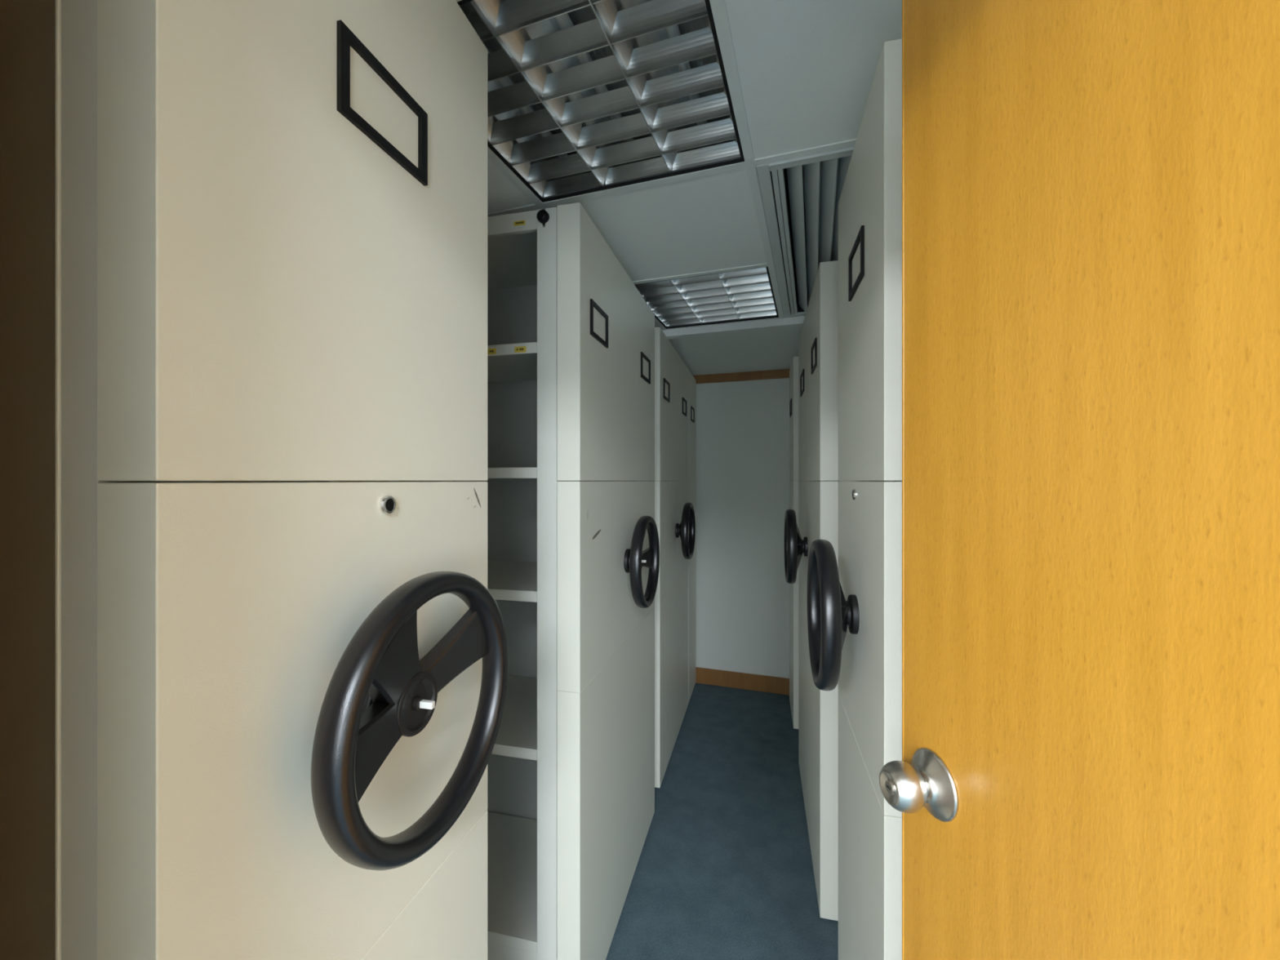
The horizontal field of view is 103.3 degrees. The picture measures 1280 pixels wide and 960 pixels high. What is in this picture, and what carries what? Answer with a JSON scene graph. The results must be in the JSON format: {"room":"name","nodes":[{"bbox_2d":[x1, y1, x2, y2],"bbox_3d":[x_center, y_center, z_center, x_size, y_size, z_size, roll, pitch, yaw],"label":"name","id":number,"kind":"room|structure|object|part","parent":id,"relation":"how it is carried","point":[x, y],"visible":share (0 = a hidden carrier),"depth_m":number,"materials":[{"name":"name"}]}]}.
{"room":"archive storage room","nodes":[
{"label":"archive storage room","id":0,"kind":"room"},
{"bbox_2d":[144,480,418,482],"bbox_3d":[-1.258,0.253,2.488,0.100,2.645,3.885,0,0,19],"label":"wall","id":1,"kind":"structure","parent":0,"point":[144,481],"depth_m":1.85,"materials":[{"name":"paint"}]},
{"bbox_2d":[455,0,856,330],"bbox_3d":[0.170,-0.818,1.337,3.350,0.004,2.640,0,0,19],"label":"ceiling grid frame","id":2,"kind":"structure","parent":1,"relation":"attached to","point":[718,7],"depth_m":1.33,"materials":[{"name":"paint"}]},
{"bbox_2d":[662,315,804,338],"bbox_3d":[0.454,-0.801,2.670,3.017,0.038,0.056,0,0,19],"label":"trim","id":3,"kind":"structure","parent":1,"relation":"attached to","point":[793,322],"depth_m":2.63,"materials":[{"name":"white paint"}]},
{"bbox_2d":[487,0,902,375],"bbox_3d":[0.373,-0.829,1.926,3.350,0.018,3.885,0,0,19],"label":"ceiling","id":4,"kind":"structure","parent":0,"point":[806,68],"depth_m":1.25,"materials":[{"name":"paint"}]},
{"bbox_2d":[457,0,744,202],"bbox_3d":[-0.107,-0.873,1.111,0.586,0.109,0.599,0,0,19],"label":"ceiling light","id":5,"kind":"object","parent":4,"relation":"attached to","point":[584,96],"visible":0.79,"depth_m":1.11,"materials":[{"name":"metal"}]},
{"bbox_3d":[-0.361,-0.845,0.972,0.191,0.041,0.034,0,0,19],"label":"louvre blade","id":6,"kind":"part","parent":5,"relation":"part of","materials":[{"name":"metal"}]},
{"bbox_3d":[-0.333,-0.845,1.053,0.191,0.041,0.034,0,0,19],"label":"louvre blade","id":7,"kind":"part","parent":5,"relation":"part of","materials":[{"name":"metal"}]},
{"bbox_3d":[-0.305,-0.845,1.134,0.191,0.041,0.034,0,0,19],"label":"louvre blade","id":8,"kind":"part","parent":5,"relation":"part of","materials":[{"name":"metal"}]},
{"bbox_3d":[-0.277,-0.845,1.215,0.191,0.041,0.034,0,0,19],"label":"louvre blade","id":9,"kind":"part","parent":5,"relation":"part of","materials":[{"name":"metal"}]},
{"bbox_3d":[-0.176,-0.845,0.909,0.191,0.041,0.034,0,0,19],"label":"louvre blade","id":10,"kind":"part","parent":5,"relation":"part of","materials":[{"name":"metal"}]},
{"bbox_3d":[-0.249,-0.845,1.296,0.191,0.041,0.034,0,0,19],"label":"louvre blade","id":11,"kind":"part","parent":5,"relation":"part of","materials":[{"name":"metal"}]},
{"bbox_3d":[-0.222,-0.845,1.377,0.191,0.041,0.034,0,0,19],"label":"louvre blade","id":12,"kind":"part","parent":5,"relation":"part of","materials":[{"name":"metal"}]},
{"bbox_3d":[-0.148,-0.845,0.990,0.191,0.041,0.034,0,0,19],"label":"louvre blade","id":13,"kind":"part","parent":5,"relation":"part of","materials":[{"name":"metal"}]},
{"bbox_3d":[-0.197,-0.845,1.450,0.191,0.041,0.017,0,0,19],"label":"louvre blade","id":14,"kind":"part","parent":5,"relation":"part of","materials":[{"name":"metal"}]},
{"bbox_3d":[-0.121,-0.845,1.071,0.191,0.041,0.034,0,0,19],"label":"louvre blade","id":15,"kind":"part","parent":5,"relation":"part of","materials":[{"name":"metal"}]},
{"bbox_3d":[0.008,-0.845,0.845,0.191,0.041,0.034,0,0,19],"label":"louvre blade","id":16,"kind":"part","parent":5,"relation":"part of","materials":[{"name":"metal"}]},
{"bbox_3d":[-0.093,-0.845,1.151,0.191,0.041,0.034,0,0,19],"label":"louvre blade","id":17,"kind":"part","parent":5,"relation":"part of","materials":[{"name":"metal"}]},
{"bbox_3d":[-0.065,-0.845,1.232,0.191,0.041,0.034,0,0,19],"label":"louvre blade","id":18,"kind":"part","parent":5,"relation":"part of","materials":[{"name":"metal"}]},
{"bbox_3d":[-0.037,-0.845,1.313,0.191,0.041,0.034,0,0,19],"label":"louvre blade","id":19,"kind":"part","parent":5,"relation":"part of","materials":[{"name":"metal"}]},
{"bbox_3d":[-0.012,-0.845,1.386,0.191,0.041,0.017,0,0,19],"label":"louvre blade","id":20,"kind":"part","parent":5,"relation":"part of","materials":[{"name":"metal"}]},
{"bbox_3d":[0.036,-0.845,0.926,0.191,0.041,0.034,0,0,19],"label":"louvre blade","id":21,"kind":"part","parent":5,"relation":"part of","materials":[{"name":"metal"}]},
{"bbox_3d":[0.064,-0.845,1.007,0.191,0.041,0.034,0,0,19],"label":"louvre blade","id":22,"kind":"part","parent":5,"relation":"part of","materials":[{"name":"metal"}]},
{"bbox_3d":[0.092,-0.845,1.088,0.191,0.041,0.034,0,0,19],"label":"louvre blade","id":23,"kind":"part","parent":5,"relation":"part of","materials":[{"name":"metal"}]},
{"bbox_3d":[0.120,-0.845,1.169,0.191,0.041,0.034,0,0,19],"label":"louvre blade","id":24,"kind":"part","parent":5,"relation":"part of","materials":[{"name":"metal"}]},
{"bbox_3d":[0.148,-0.845,1.250,0.191,0.041,0.034,0,0,19],"label":"louvre blade","id":25,"kind":"part","parent":5,"relation":"part of","materials":[{"name":"metal"}]},
{"bbox_3d":[0.173,-0.845,1.322,0.191,0.041,0.017,0,0,19],"label":"louvre blade","id":26,"kind":"part","parent":5,"relation":"part of","materials":[{"name":"metal"}]},
{"bbox_2d":[634,266,778,328],"bbox_3d":[0.314,-0.873,2.331,0.586,0.109,0.642,0,0,19],"label":"ceiling light","id":27,"kind":"object","parent":4,"relation":"attached to","point":[745,295],"visible":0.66,"depth_m":2.33,"materials":[{"name":"metal"}]},
{"bbox_3d":[0.055,-0.845,2.178,0.191,0.041,0.034,0,0,19],"label":"louvre blade","id":28,"kind":"part","parent":27,"relation":"part of","materials":[{"name":"metal"}]},
{"bbox_3d":[0.085,-0.845,2.265,0.191,0.041,0.034,0,0,19],"label":"louvre blade","id":29,"kind":"part","parent":27,"relation":"part of","materials":[{"name":"metal"}]},
{"bbox_3d":[0.114,-0.845,2.351,0.191,0.041,0.034,0,0,19],"label":"louvre blade","id":30,"kind":"part","parent":27,"relation":"part of","materials":[{"name":"metal"}]},
{"bbox_3d":[0.144,-0.845,2.438,0.191,0.041,0.034,0,0,19],"label":"louvre blade","id":31,"kind":"part","parent":27,"relation":"part of","materials":[{"name":"metal"}]},
{"bbox_3d":[0.174,-0.845,2.525,0.191,0.041,0.034,0,0,19],"label":"louvre blade","id":32,"kind":"part","parent":27,"relation":"part of","materials":[{"name":"metal"}]},
{"bbox_3d":[0.204,-0.845,2.611,0.191,0.041,0.034,0,0,19],"label":"louvre blade","id":33,"kind":"part","parent":27,"relation":"part of","materials":[{"name":"metal"}]},
{"bbox_3d":[0.231,-0.845,2.690,0.191,0.041,0.017,0,0,19],"label":"louvre blade","id":34,"kind":"part","parent":27,"relation":"part of","materials":[{"name":"metal"}]},
{"bbox_3d":[0.239,-0.845,2.114,0.191,0.041,0.034,0,0,19],"label":"louvre blade","id":35,"kind":"part","parent":27,"relation":"part of","materials":[{"name":"metal"}]},
{"bbox_3d":[0.269,-0.845,2.201,0.191,0.041,0.034,0,0,19],"label":"louvre blade","id":36,"kind":"part","parent":27,"relation":"part of","materials":[{"name":"metal"}]},
{"bbox_3d":[0.299,-0.845,2.288,0.191,0.041,0.034,0,0,19],"label":"louvre blade","id":37,"kind":"part","parent":27,"relation":"part of","materials":[{"name":"metal"}]},
{"bbox_3d":[0.329,-0.845,2.374,0.191,0.041,0.034,0,0,19],"label":"louvre blade","id":38,"kind":"part","parent":27,"relation":"part of","materials":[{"name":"metal"}]},
{"bbox_3d":[0.359,-0.845,2.461,0.191,0.041,0.034,0,0,19],"label":"louvre blade","id":39,"kind":"part","parent":27,"relation":"part of","materials":[{"name":"metal"}]},
{"bbox_3d":[0.389,-0.845,2.548,0.191,0.041,0.034,0,0,19],"label":"louvre blade","id":40,"kind":"part","parent":27,"relation":"part of","materials":[{"name":"metal"}]},
{"bbox_3d":[0.416,-0.845,2.626,0.191,0.041,0.017,0,0,19],"label":"louvre blade","id":41,"kind":"part","parent":27,"relation":"part of","materials":[{"name":"metal"}]},
{"bbox_3d":[0.424,-0.845,2.050,0.191,0.041,0.034,0,0,19],"label":"louvre blade","id":42,"kind":"part","parent":27,"relation":"part of","materials":[{"name":"metal"}]},
{"bbox_3d":[0.454,-0.845,2.137,0.191,0.041,0.034,0,0,19],"label":"louvre blade","id":43,"kind":"part","parent":27,"relation":"part of","materials":[{"name":"metal"}]},
{"bbox_3d":[0.484,-0.845,2.224,0.191,0.041,0.034,0,0,19],"label":"louvre blade","id":44,"kind":"part","parent":27,"relation":"part of","materials":[{"name":"metal"}]},
{"bbox_3d":[0.514,-0.845,2.311,0.191,0.041,0.034,0,0,19],"label":"louvre blade","id":45,"kind":"part","parent":27,"relation":"part of","materials":[{"name":"metal"}]},
{"bbox_3d":[0.543,-0.845,2.397,0.191,0.041,0.034,0,0,19],"label":"louvre blade","id":46,"kind":"part","parent":27,"relation":"part of","materials":[{"name":"metal"}]},
{"bbox_3d":[0.573,-0.845,2.484,0.191,0.041,0.034,0,0,19],"label":"louvre blade","id":47,"kind":"part","parent":27,"relation":"part of","materials":[{"name":"metal"}]},
{"bbox_3d":[0.601,-0.845,2.563,0.191,0.041,0.017,0,0,19],"label":"louvre blade","id":48,"kind":"part","parent":27,"relation":"part of","materials":[{"name":"metal"}]},
{"bbox_2d":[755,146,854,317],"bbox_3d":[0.788,-0.876,1.827,0.586,0.132,1.286,0,0,19],"label":"ceiling vent","id":49,"kind":"object","parent":4,"relation":"in","point":[801,196],"visible":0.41,"depth_m":1.60,"materials":[{"name":"metal"}]},
{"bbox_3d":[0.558,-0.828,1.906,0.028,0.025,1.222,0,0,19],"label":"edge rail","id":50,"kind":"part","parent":49,"relation":"part of","materials":[{"name":"metal"}]},
{"bbox_2d":[605,683,838,959],"bbox_3d":[0.343,1.615,-0.232,6.000,0.080,8.185,0,0,19],"label":"floor","id":51,"kind":"structure","parent":0,"point":[724,870],"depth_m":2.15,"materials":[{"name":"blue carpet"}]},
{"bbox_2d":[0,0,507,959],"bbox_3d":[-0.728,0.398,0.763,0.994,2.355,0.516,0,0,14],"label":"shelving unit","id":52,"kind":"object","parent":51,"relation":"on","point":[240,240],"visible":1,"depth_m":0.48,"materials":[{"name":"paint"}]},
{"bbox_3d":[-0.867,0.389,0.544,0.728,2.312,0.004,0,0,14],"label":"backing panel","id":53,"kind":"part","parent":52,"relation":"part of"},
{"bbox_3d":[-0.485,0.384,0.458,0.046,2.322,0.035,0,0,14],"label":"upright post","id":54,"kind":"part","parent":52,"relation":"part of","materials":[{"name":"paint"}]},
{"bbox_3d":[-0.370,-0.390,0.676,0.070,0.780,0.516,0,0,14],"label":"panel","id":55,"kind":"part","parent":52,"relation":"part of","materials":[{"name":"paint"}]},
{"bbox_3d":[-0.370,0.298,0.676,0.070,0.593,0.516,0,0,14],"label":"panel","id":56,"kind":"part","parent":52,"relation":"part of","materials":[{"name":"paint"}]},
{"bbox_3d":[-0.333,-0.486,0.668,0.006,0.104,0.157,0,0,14],"label":"label frame","id":57,"kind":"part","parent":52,"relation":"part of","materials":[{"name":"black plastic"}]},
{"bbox_3d":[-0.370,1.078,0.676,0.070,0.965,0.516,0,0,14],"label":"panel","id":58,"kind":"part","parent":52,"relation":"part of","materials":[{"name":"paint"}]},
{"bbox_3d":[-0.371,0.384,0.921,0.046,2.322,0.035,0,0,14],"label":"upright post","id":59,"kind":"part","parent":52,"relation":"part of","materials":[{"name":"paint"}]},
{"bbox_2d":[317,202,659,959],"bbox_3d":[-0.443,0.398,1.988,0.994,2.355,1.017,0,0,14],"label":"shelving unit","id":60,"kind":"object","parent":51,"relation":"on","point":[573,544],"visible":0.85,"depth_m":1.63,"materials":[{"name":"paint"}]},
{"bbox_3d":[-1.013,0.384,1.645,0.050,2.322,0.035,0,0,14],"label":"upright post","id":61,"kind":"part","parent":60,"relation":"part of","materials":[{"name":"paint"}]},
{"bbox_3d":[-0.523,-0.772,2.018,0.825,0.008,0.917,0,0,14],"label":"panel","id":62,"kind":"part","parent":60,"relation":"part of","materials":[{"name":"paint"}]},
{"bbox_3d":[-0.586,1.341,1.774,0.716,0.031,0.484,0,0,14],"label":"shelf","id":63,"kind":"part","parent":60,"relation":"part of","materials":[{"name":"metal"}]},
{"bbox_3d":[-0.586,0.334,1.774,0.716,0.031,0.484,0,0,14],"label":"shelf","id":64,"kind":"part","parent":60,"relation":"part of","materials":[{"name":"metal"}]},
{"bbox_3d":[-0.586,-0.022,1.774,0.716,0.031,0.484,0,0,14],"label":"shelf","id":65,"kind":"part","parent":60,"relation":"part of","materials":[{"name":"metal"}]},
{"bbox_3d":[-0.586,-0.383,1.774,0.716,0.031,0.484,0,0,14],"label":"shelf","id":66,"kind":"part","parent":60,"relation":"part of","materials":[{"name":"metal"}]},
{"bbox_3d":[-0.642,1.460,1.546,0.718,0.205,0.010,0,0,14],"label":"kick panel","id":67,"kind":"part","parent":60,"relation":"part of","materials":[{"name":"paint"}]},
{"bbox_3d":[-0.586,0.787,1.774,0.716,0.031,0.484,0,0,14],"label":"shelf","id":68,"kind":"part","parent":60,"relation":"part of","materials":[{"name":"metal"}]},
{"bbox_3d":[-0.526,0.379,2.019,0.719,2.293,0.006,0,0,14],"label":"backing panel","id":69,"kind":"part","parent":60,"relation":"part of","materials":[{"name":"white metal"}]},
{"bbox_3d":[-0.262,0.384,1.461,0.060,2.322,0.035,0,0,14],"label":"upright post","id":70,"kind":"part","parent":60,"relation":"part of","materials":[{"name":"metal"}]},
{"bbox_3d":[-0.126,-0.486,1.578,0.006,0.104,0.163,0,0,14],"label":"label frame","id":71,"kind":"part","parent":60,"relation":"part of","materials":[{"name":"black plastic"}]},
{"bbox_3d":[-0.083,-0.390,1.910,0.070,0.780,0.997,0,0,14],"label":"panel","id":72,"kind":"part","parent":60,"relation":"part of","materials":[{"name":"paint"}]},
{"bbox_3d":[-0.083,0.298,1.910,0.070,0.593,0.997,0,0,14],"label":"panel","id":73,"kind":"part","parent":60,"relation":"part of","materials":[{"name":"paint"}]},
{"bbox_3d":[-0.083,1.078,1.910,0.070,0.965,0.997,0,0,14],"label":"panel","id":74,"kind":"part","parent":60,"relation":"part of","materials":[{"name":"paint"}]},
{"bbox_3d":[0.025,-0.486,2.194,0.006,0.104,0.164,0,0,14],"label":"label frame","id":75,"kind":"part","parent":60,"relation":"part of","materials":[{"name":"black plastic"}]},
{"bbox_2d":[654,327,695,787],"bbox_3d":[-0.172,0.398,3.149,0.994,2.355,0.995,0,0,14],"label":"shelving unit","id":76,"kind":"object","parent":51,"relation":"on","point":[673,511],"visible":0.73,"depth_m":2.84,"materials":[{"name":"paint"}]},
{"bbox_3d":[0.144,-0.486,2.731,0.006,0.104,0.157,0,0,14],"label":"label frame","id":77,"kind":"part","parent":76,"relation":"part of","materials":[{"name":"black plastic"}]},
{"bbox_3d":[0.186,-0.390,3.062,0.070,0.780,0.995,0,0,14],"label":"panel","id":78,"kind":"part","parent":76,"relation":"part of","materials":[{"name":"paint"}]},
{"bbox_3d":[0.186,0.298,3.062,0.070,0.593,0.995,0,0,14],"label":"panel","id":79,"kind":"part","parent":76,"relation":"part of","materials":[{"name":"paint"}]},
{"bbox_3d":[0.186,1.078,3.062,0.070,0.965,0.995,0,0,14],"label":"panel","id":80,"kind":"part","parent":76,"relation":"part of","materials":[{"name":"paint"}]},
{"bbox_3d":[0.294,-0.486,3.344,0.006,0.104,0.155,0,0,14],"label":"label frame","id":81,"kind":"part","parent":76,"relation":"part of","materials":[{"name":"black plastic"}]},
{"bbox_2d":[688,368,696,703],"bbox_3d":[-0.047,0.398,3.845,0.906,2.355,0.392,0,0,14],"label":"shelving unit","id":82,"kind":"object","parent":51,"relation":"on","point":[691,380],"visible":0.09,"depth_m":3.74,"materials":[{"name":"paint"}]},
{"bbox_3d":[0.354,-0.390,3.747,0.070,0.780,0.392,0,0,14],"label":"panel","id":83,"kind":"part","parent":82,"relation":"part of","materials":[{"name":"paint"}]},
{"bbox_3d":[0.354,0.298,3.747,0.070,0.593,0.392,0,0,14],"label":"panel","id":84,"kind":"part","parent":82,"relation":"part of","materials":[{"name":"paint"}]},
{"bbox_3d":[0.354,1.078,3.747,0.070,0.965,0.392,0,0,14],"label":"panel","id":85,"kind":"part","parent":82,"relation":"part of","materials":[{"name":"paint"}]},
{"bbox_3d":[0.388,-0.486,3.727,0.006,0.104,0.160,0,0,14],"label":"label frame","id":86,"kind":"part","parent":82,"relation":"part of","materials":[{"name":"black plastic"}]},
{"bbox_2d":[789,356,798,728],"bbox_3d":[1.449,0.398,3.293,0.906,2.355,0.430,0,0,13],"label":"shelving unit","id":87,"kind":"object","parent":51,"relation":"on","point":[793,371],"visible":0.1,"depth_m":3.19,"materials":[{"name":"paint"}]},
{"bbox_3d":[1.010,-0.486,3.392,0.006,0.104,0.160,0,0,13],"label":"label frame","id":88,"kind":"part","parent":87,"relation":"part of","materials":[{"name":"black plastic"}]},
{"bbox_3d":[1.048,-0.390,3.388,0.070,0.780,0.430,0,0,13],"label":"panel","id":89,"kind":"part","parent":87,"relation":"part of","materials":[{"name":"paint"}]},
{"bbox_3d":[1.048,0.298,3.388,0.070,0.593,0.430,0,0,13],"label":"panel","id":90,"kind":"part","parent":87,"relation":"part of","materials":[{"name":"paint"}]},
{"bbox_3d":[1.048,1.078,3.388,0.070,0.965,0.430,0,0,13],"label":"panel","id":91,"kind":"part","parent":87,"relation":"part of","materials":[{"name":"paint"}]},
{"bbox_2d":[784,260,865,920],"bbox_3d":[1.152,0.398,2.212,0.994,2.355,1.020,0,0,13],"label":"shelving unit","id":92,"kind":"object","parent":51,"relation":"on","point":[818,341],"visible":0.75,"depth_m":1.83,"materials":[{"name":"paint"}]},
{"bbox_3d":[0.810,-0.486,2.529,0.006,0.104,0.180,0,0,13],"label":"label frame","id":93,"kind":"part","parent":92,"relation":"part of","materials":[{"name":"black plastic"}]},
{"bbox_3d":[0.681,-0.486,1.985,0.006,0.104,0.162,0,0,13],"label":"label frame","id":94,"kind":"part","parent":92,"relation":"part of","materials":[{"name":"black plastic"}]},
{"bbox_3d":[0.794,-0.390,2.296,0.070,0.780,1.020,0,0,13],"label":"panel","id":95,"kind":"part","parent":92,"relation":"part of","materials":[{"name":"paint"}]},
{"bbox_3d":[0.794,1.078,2.296,0.070,0.965,1.020,0,0,13],"label":"panel","id":96,"kind":"part","parent":92,"relation":"part of","materials":[{"name":"paint"}]},
{"bbox_3d":[0.794,0.298,2.296,0.070,0.593,1.020,0,0,13],"label":"panel","id":97,"kind":"part","parent":92,"relation":"part of","materials":[{"name":"paint"}]},
{"bbox_2d":[807,38,902,959],"bbox_3d":[0.888,0.398,1.071,0.994,2.355,0.543,0,0,13],"label":"shelving unit","id":98,"kind":"object","parent":51,"relation":"on","point":[855,607],"visible":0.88,"depth_m":1.02,"materials":[{"name":"paint"}]},
{"bbox_3d":[0.488,-0.486,1.146,0.006,0.104,0.161,0,0,13],"label":"label frame","id":99,"kind":"part","parent":98,"relation":"part of","materials":[{"name":"black plastic"}]},
{"bbox_3d":[0.529,-0.390,1.156,0.070,0.780,0.543,0,0,13],"label":"panel","id":100,"kind":"part","parent":98,"relation":"part of","materials":[{"name":"paint"}]},
{"bbox_3d":[0.529,0.298,1.156,0.070,0.593,0.543,0,0,13],"label":"panel","id":101,"kind":"part","parent":98,"relation":"part of","materials":[{"name":"paint"}]},
{"bbox_3d":[0.529,1.078,1.156,0.070,0.965,0.543,0,0,13],"label":"panel","id":102,"kind":"part","parent":98,"relation":"part of","materials":[{"name":"paint"}]},
{"bbox_3d":[0.652,0.384,1.386,0.060,2.322,0.035,0,0,13],"label":"upright post","id":103,"kind":"part","parent":98,"relation":"part of","materials":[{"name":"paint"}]},
{"bbox_2d":[696,377,789,678],"bbox_3d":[1.023,0.253,3.810,3.550,2.645,0.100,0,0,19],"label":"wall","id":104,"kind":"structure","parent":0,"point":[743,427],"depth_m":3.84,"materials":[{"name":"paint"}]},
{"bbox_2d":[693,368,790,383],"bbox_3d":[1.004,-0.788,3.755,3.350,0.064,0.016,0,0,19],"label":"trim","id":105,"kind":"structure","parent":104,"relation":"attached to","point":[784,373],"depth_m":3.83,"materials":[{"name":"brown wood"}]},
{"bbox_2d":[695,666,789,695],"bbox_3d":[1.004,1.515,3.756,3.350,0.120,0.016,0,0,19],"label":"baseboard","id":106,"kind":"structure","parent":104,"relation":"attached to","point":[764,683],"depth_m":3.83,"materials":[{"name":"brown wood"}]},
{"bbox_3d":[0.043,0.492,-0.007,0.855,2.165,0.215,0,0,19],"label":"trim","id":107,"kind":"structure","parent":0,"visible":0},
{"bbox_2d":[879,0,1279,959],"bbox_3d":[0.342,0.499,0.221,0.090,2.135,0.732,0,0,-8],"label":"door","id":108,"kind":"structure","parent":107,"relation":"attached to","point":[1089,768],"depth_m":0.38,"materials":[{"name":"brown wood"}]},
{"bbox_3d":[0.276,0.318,0.527,0.038,0.047,0.047,0,0,-7],"label":"knob","id":109,"kind":"part","parent":108,"relation":"part of","materials":[{"name":"metal"}]}
]}

